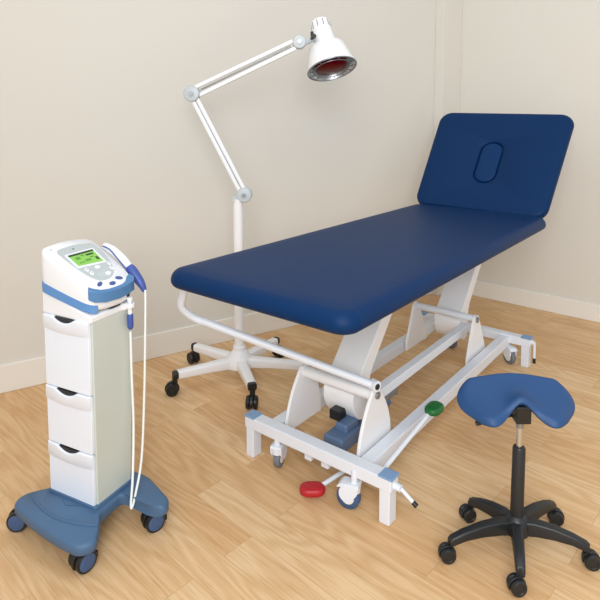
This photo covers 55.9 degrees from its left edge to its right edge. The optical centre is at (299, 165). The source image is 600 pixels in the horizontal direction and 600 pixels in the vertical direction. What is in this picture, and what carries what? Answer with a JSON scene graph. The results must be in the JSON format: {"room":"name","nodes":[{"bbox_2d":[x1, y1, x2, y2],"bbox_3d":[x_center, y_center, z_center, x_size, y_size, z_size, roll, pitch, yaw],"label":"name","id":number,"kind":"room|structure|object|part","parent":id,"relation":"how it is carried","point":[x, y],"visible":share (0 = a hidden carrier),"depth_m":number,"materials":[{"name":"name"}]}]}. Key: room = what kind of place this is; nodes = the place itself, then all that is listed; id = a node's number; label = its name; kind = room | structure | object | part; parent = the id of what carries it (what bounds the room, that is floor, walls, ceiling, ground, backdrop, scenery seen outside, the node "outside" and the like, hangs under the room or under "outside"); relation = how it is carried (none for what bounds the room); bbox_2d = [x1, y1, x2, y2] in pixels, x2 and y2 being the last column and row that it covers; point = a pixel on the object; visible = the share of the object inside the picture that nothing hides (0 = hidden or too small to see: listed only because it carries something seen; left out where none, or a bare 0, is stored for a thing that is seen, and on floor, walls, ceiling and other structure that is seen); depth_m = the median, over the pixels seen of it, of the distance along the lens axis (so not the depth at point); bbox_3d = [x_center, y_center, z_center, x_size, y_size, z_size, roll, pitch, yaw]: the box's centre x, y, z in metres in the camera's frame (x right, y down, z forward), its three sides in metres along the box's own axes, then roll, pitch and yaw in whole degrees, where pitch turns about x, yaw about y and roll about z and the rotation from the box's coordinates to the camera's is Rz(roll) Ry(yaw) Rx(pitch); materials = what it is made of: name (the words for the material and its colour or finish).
{"room":"physiotherapy treatment room","nodes":[
{"label":"physiotherapy treatment room","id":0,"kind":"room"},
{"bbox_2d":[0,0,435,364],"bbox_3d":[-0.449,-0.330,3.040,3.678,2.600,0.100,-3,6,-32],"label":"wall","id":1,"kind":"structure","parent":0,"point":[101,140],"depth_m":2.91,"materials":[{"name":"white paint"}]},
{"bbox_2d":[0,291,431,393],"bbox_3d":[-0.462,0.907,3.075,3.578,0.128,0.014,-3,6,-32],"label":"baseboard","id":2,"kind":"structure","parent":1,"relation":"attached to","point":[22,374],"depth_m":2.92,"materials":[{"name":"white paint"}]},
{"bbox_2d":[432,0,462,295],"bbox_3d":[1.008,-0.401,3.851,0.197,2.600,0.058,-3,6,-28],"label":"trim","id":3,"kind":"structure","parent":1,"relation":"attached to","point":[448,43],"depth_m":3.80,"materials":[{"name":"white paint"}]},
{"bbox_2d":[0,294,599,599],"bbox_3d":[0.464,1.125,1.432,5.679,0.020,5.604,0,5,0],"label":"floor","id":4,"kind":"structure","parent":0,"point":[238,525],"depth_m":1.86,"materials":[{"name":"brown wood"}]},
{"bbox_2d":[6,291,168,574],"bbox_3d":[-0.631,0.730,1.675,0.462,0.726,0.334,3,6,27],"label":"equipment cart","id":5,"kind":"object","parent":4,"relation":"on","point":[88,386],"visible":0.98,"depth_m":1.66,"materials":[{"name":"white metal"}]},
{"bbox_3d":[-0.675,0.549,1.645,0.181,0.211,0.010,3,6,27],"label":"drawer","id":6,"kind":"part","parent":5,"relation":"part of","materials":[{"name":"white plastic"}]},
{"bbox_3d":[-0.675,0.745,1.662,0.181,0.170,0.010,3,6,27],"label":"drawer","id":7,"kind":"part","parent":5,"relation":"part of","materials":[{"name":"white plastic"}]},
{"bbox_3d":[-0.675,0.914,1.677,0.181,0.158,0.010,3,6,27],"label":"drawer","id":8,"kind":"part","parent":5,"relation":"part of","materials":[{"name":"white plastic"}]},
{"bbox_2d":[42,291,122,323],"bbox_3d":[-0.637,0.400,1.707,0.197,0.075,0.172,3,6,27],"label":"tray","id":9,"kind":"object","parent":5,"relation":"on","point":[56,311],"depth_m":1.64,"materials":[{"name":"white plastic"}]},
{"bbox_2d":[42,239,133,313],"bbox_3d":[-0.630,0.327,1.700,0.225,0.179,0.188,3,6,27],"label":"ultrasound therapy machine","id":10,"kind":"object","parent":5,"relation":"on","point":[80,274],"visible":0.99,"depth_m":1.65,"materials":[{"name":"white plastic"}]},
{"bbox_3d":[-0.631,0.291,1.710,0.152,0.087,0.142,3,6,27],"label":"control panel","id":11,"kind":"part","parent":10,"relation":"part of","materials":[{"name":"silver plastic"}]},
{"bbox_2d":[102,243,146,508],"bbox_3d":[-0.530,0.632,1.771,0.099,0.757,0.250,-3,6,-34],"label":"ultrasound applicator","id":12,"kind":"object","parent":10,"relation":"attached to","point":[112,250],"visible":1,"depth_m":1.75,"materials":[{"name":"white plastic"}]},
{"bbox_3d":[-0.571,0.299,1.791,0.137,0.098,0.030,3,6,27],"label":"handle","id":13,"kind":"part","parent":12,"relation":"part of","materials":[{"name":"white plastic"}]},
{"bbox_2d":[165,17,356,409],"bbox_3d":[-0.172,0.167,2.584,0.858,1.688,0.585,0,5,0],"label":"heat lamp","id":14,"kind":"object","parent":4,"relation":"on","point":[330,59],"visible":0.83,"depth_m":2.57,"materials":[{"name":"white metal"}]},
{"bbox_3d":[-0.429,0.931,2.590,0.273,0.050,0.054,-3,6,-31],"label":"leg","id":15,"kind":"part","parent":14,"relation":"part of","materials":[{"name":"white metal"}]},
{"bbox_3d":[-0.414,0.916,2.756,0.243,0.050,0.054,3,6,32],"label":"leg","id":16,"kind":"part","parent":14,"relation":"part of","materials":[{"name":"white metal"}]},
{"bbox_3d":[-0.255,-0.225,2.575,0.429,0.632,0.008,0,5,0],"label":"tension rod","id":17,"kind":"part","parent":14,"relation":"part of","materials":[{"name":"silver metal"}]},
{"bbox_3d":[-0.242,0.936,2.531,0.054,0.050,0.243,-2,5,-17],"label":"leg","id":18,"kind":"part","parent":14,"relation":"part of","materials":[{"name":"white metal"}]},
{"bbox_3d":[-0.198,0.913,2.796,0.054,0.050,0.238,4,6,36],"label":"leg","id":19,"kind":"part","parent":14,"relation":"part of","materials":[{"name":"white metal"}]},
{"bbox_3d":[-0.113,0.926,2.639,0.293,0.050,0.054,1,5,12],"label":"leg","id":20,"kind":"part","parent":14,"relation":"part of","materials":[{"name":"white metal"}]},
{"bbox_3d":[0.059,-0.583,2.532,0.022,0.036,0.036,-1,5,-8],"label":"knob","id":21,"kind":"part","parent":14,"relation":"part of","materials":[{"name":"black plastic"}]},
{"bbox_3d":[0.140,-0.478,2.563,0.150,0.127,0.148,0,5,0],"label":"bulb","id":22,"kind":"part","parent":14,"relation":"part of","materials":[{"name":"red glass"}]},
{"bbox_3d":[0.145,-0.532,2.558,0.223,0.291,0.234,0,5,0],"label":"lamp shade","id":23,"kind":"part","parent":14,"relation":"part of","materials":[{"name":"white metal"}]},
{"bbox_2d":[171,113,573,525],"bbox_3d":[0.515,0.396,2.459,0.788,1.255,2.185,4,6,38],"label":"table","id":24,"kind":"object","parent":4,"relation":"on","point":[489,181],"visible":1,"depth_m":2.07,"materials":[{"name":"blue leather"}]},
{"bbox_3d":[-0.169,0.999,2.072,0.037,0.120,0.044,4,6,38],"label":"leg","id":25,"kind":"part","parent":24,"relation":"part of","materials":[{"name":"white metal"}]},
{"bbox_3d":[0.014,0.847,2.107,0.012,0.218,0.210,4,6,38],"label":"bearing plate","id":26,"kind":"part","parent":24,"relation":"part of","materials":[{"name":"white metal"}]},
{"bbox_3d":[0.133,1.025,1.880,0.180,0.035,0.015,-4,6,-36],"label":"pedal rod","id":27,"kind":"part","parent":24,"relation":"part of","materials":[{"name":"white metal"}]},
{"bbox_3d":[0.320,0.903,2.560,0.045,0.050,1.340,4,6,38],"label":"rail","id":28,"kind":"part","parent":24,"relation":"part of","materials":[{"name":"white metal"}]},
{"bbox_3d":[0.232,0.931,2.089,0.080,0.077,0.390,4,6,38],"label":"lift motor","id":29,"kind":"part","parent":24,"relation":"part of","materials":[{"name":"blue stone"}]},
{"bbox_3d":[0.272,0.632,2.177,0.128,0.544,0.445,4,6,38],"label":"lift arm","id":30,"kind":"part","parent":24,"relation":"part of","materials":[{"name":"white metal"}]},
{"bbox_2d":[171,204,545,334],"bbox_3d":[0.387,0.321,2.290,0.715,0.068,1.768,4,6,38],"label":"seat cushion","id":31,"kind":"object","parent":24,"relation":"on","point":[342,279],"depth_m":1.87,"materials":[{"name":"blue leather"}]},
{"bbox_3d":[0.252,0.863,1.919,0.012,0.218,0.210,4,6,38],"label":"bearing plate","id":32,"kind":"part","parent":24,"relation":"part of","materials":[{"name":"white metal"}]},
{"bbox_3d":[0.268,1.029,1.729,0.037,0.120,0.044,4,6,38],"label":"leg","id":33,"kind":"part","parent":24,"relation":"part of","materials":[{"name":"white metal"}]},
{"bbox_3d":[0.310,0.982,1.693,0.071,0.045,0.022,4,6,38],"label":"lever","id":34,"kind":"part","parent":24,"relation":"part of","materials":[{"name":"white metal"}]},
{"bbox_3d":[0.350,0.932,1.893,0.015,0.100,0.315,5,7,43],"label":"pedal rod","id":35,"kind":"part","parent":24,"relation":"part of","materials":[{"name":"white metal"}]},
{"bbox_3d":[0.581,0.784,2.823,0.012,0.218,0.210,4,6,38],"label":"bearing plate","id":36,"kind":"part","parent":24,"relation":"part of","materials":[{"name":"white metal"}]},
{"bbox_3d":[0.617,0.924,2.326,0.045,0.050,1.340,4,6,38],"label":"rail","id":37,"kind":"part","parent":24,"relation":"part of","materials":[{"name":"white metal"}]},
{"bbox_3d":[0.848,0.569,2.905,0.128,0.544,0.445,4,6,38],"label":"lift arm","id":38,"kind":"part","parent":24,"relation":"part of","materials":[{"name":"white metal"}]},
{"bbox_3d":[0.819,0.800,2.635,0.012,0.218,0.210,4,6,38],"label":"bearing plate","id":39,"kind":"part","parent":24,"relation":"part of","materials":[{"name":"white metal"}]},
{"bbox_3d":[1.052,-0.020,3.127,0.761,0.650,0.053,5,-29,39],"label":"backrest","id":40,"kind":"part","parent":24,"relation":"part of","materials":[{"name":"blue leather"}]},
{"bbox_3d":[1.120,0.935,2.805,0.037,0.120,0.042,4,6,38],"label":"leg","id":41,"kind":"part","parent":24,"relation":"part of","materials":[{"name":"white metal"}]},
{"bbox_3d":[1.144,0.905,2.779,0.032,0.088,0.029,4,6,38],"label":"lever","id":42,"kind":"part","parent":24,"relation":"part of","materials":[{"name":"white metal"}]},
{"bbox_2d":[438,373,599,597],"bbox_3d":[0.605,0.861,1.586,0.439,0.481,0.311,0,5,0],"label":"stool","id":43,"kind":"object","parent":4,"relation":"on","point":[491,399],"visible":1,"depth_m":1.59,"materials":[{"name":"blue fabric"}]},
{"bbox_3d":[0.512,1.031,1.596,0.196,0.051,0.035,-1,5,-13],"label":"leg","id":44,"kind":"part","parent":43,"relation":"part of","materials":[{"name":"black plastic"}]},
{"bbox_3d":[0.568,1.024,1.683,0.035,0.051,0.144,-4,7,-40],"label":"leg","id":45,"kind":"part","parent":43,"relation":"part of","materials":[{"name":"black plastic"}]},
{"bbox_3d":[0.549,0.709,1.578,0.126,0.024,0.014,-1,5,-11],"label":"height lever","id":46,"kind":"part","parent":43,"relation":"part of","materials":[{"name":"black plastic"}]},
{"bbox_3d":[0.615,0.664,1.600,0.326,0.092,0.160,0,5,5],"label":"saddle seat","id":47,"kind":"part","parent":43,"relation":"part of","materials":[{"name":"blue leather"}]},
{"bbox_3d":[0.595,1.036,1.538,0.035,0.051,0.153,2,5,17],"label":"leg","id":48,"kind":"part","parent":43,"relation":"part of","materials":[{"name":"black plastic"}]},
{"bbox_3d":[0.701,1.024,1.675,0.172,0.051,0.035,-3,6,-34],"label":"leg","id":49,"kind":"part","parent":43,"relation":"part of","materials":[{"name":"black plastic"}]},
{"bbox_3d":[0.713,1.032,1.584,0.176,0.051,0.035,2,5,22],"label":"leg","id":50,"kind":"part","parent":43,"relation":"part of","materials":[{"name":"black plastic"}]},
{"bbox_2d":[460,0,599,304],"bbox_3d":[2.150,-0.332,3.055,2.976,2.600,0.100,4,7,40],"label":"wall","id":51,"kind":"structure","parent":0,"point":[518,56],"depth_m":3.51,"materials":[{"name":"white paint"}]},
{"bbox_2d":[472,280,599,322],"bbox_3d":[2.152,0.916,3.090,2.876,0.108,0.014,4,7,40],"label":"baseboard","id":52,"kind":"structure","parent":51,"relation":"attached to","point":[540,301],"depth_m":3.61,"materials":[{"name":"white paint"}]}
]}

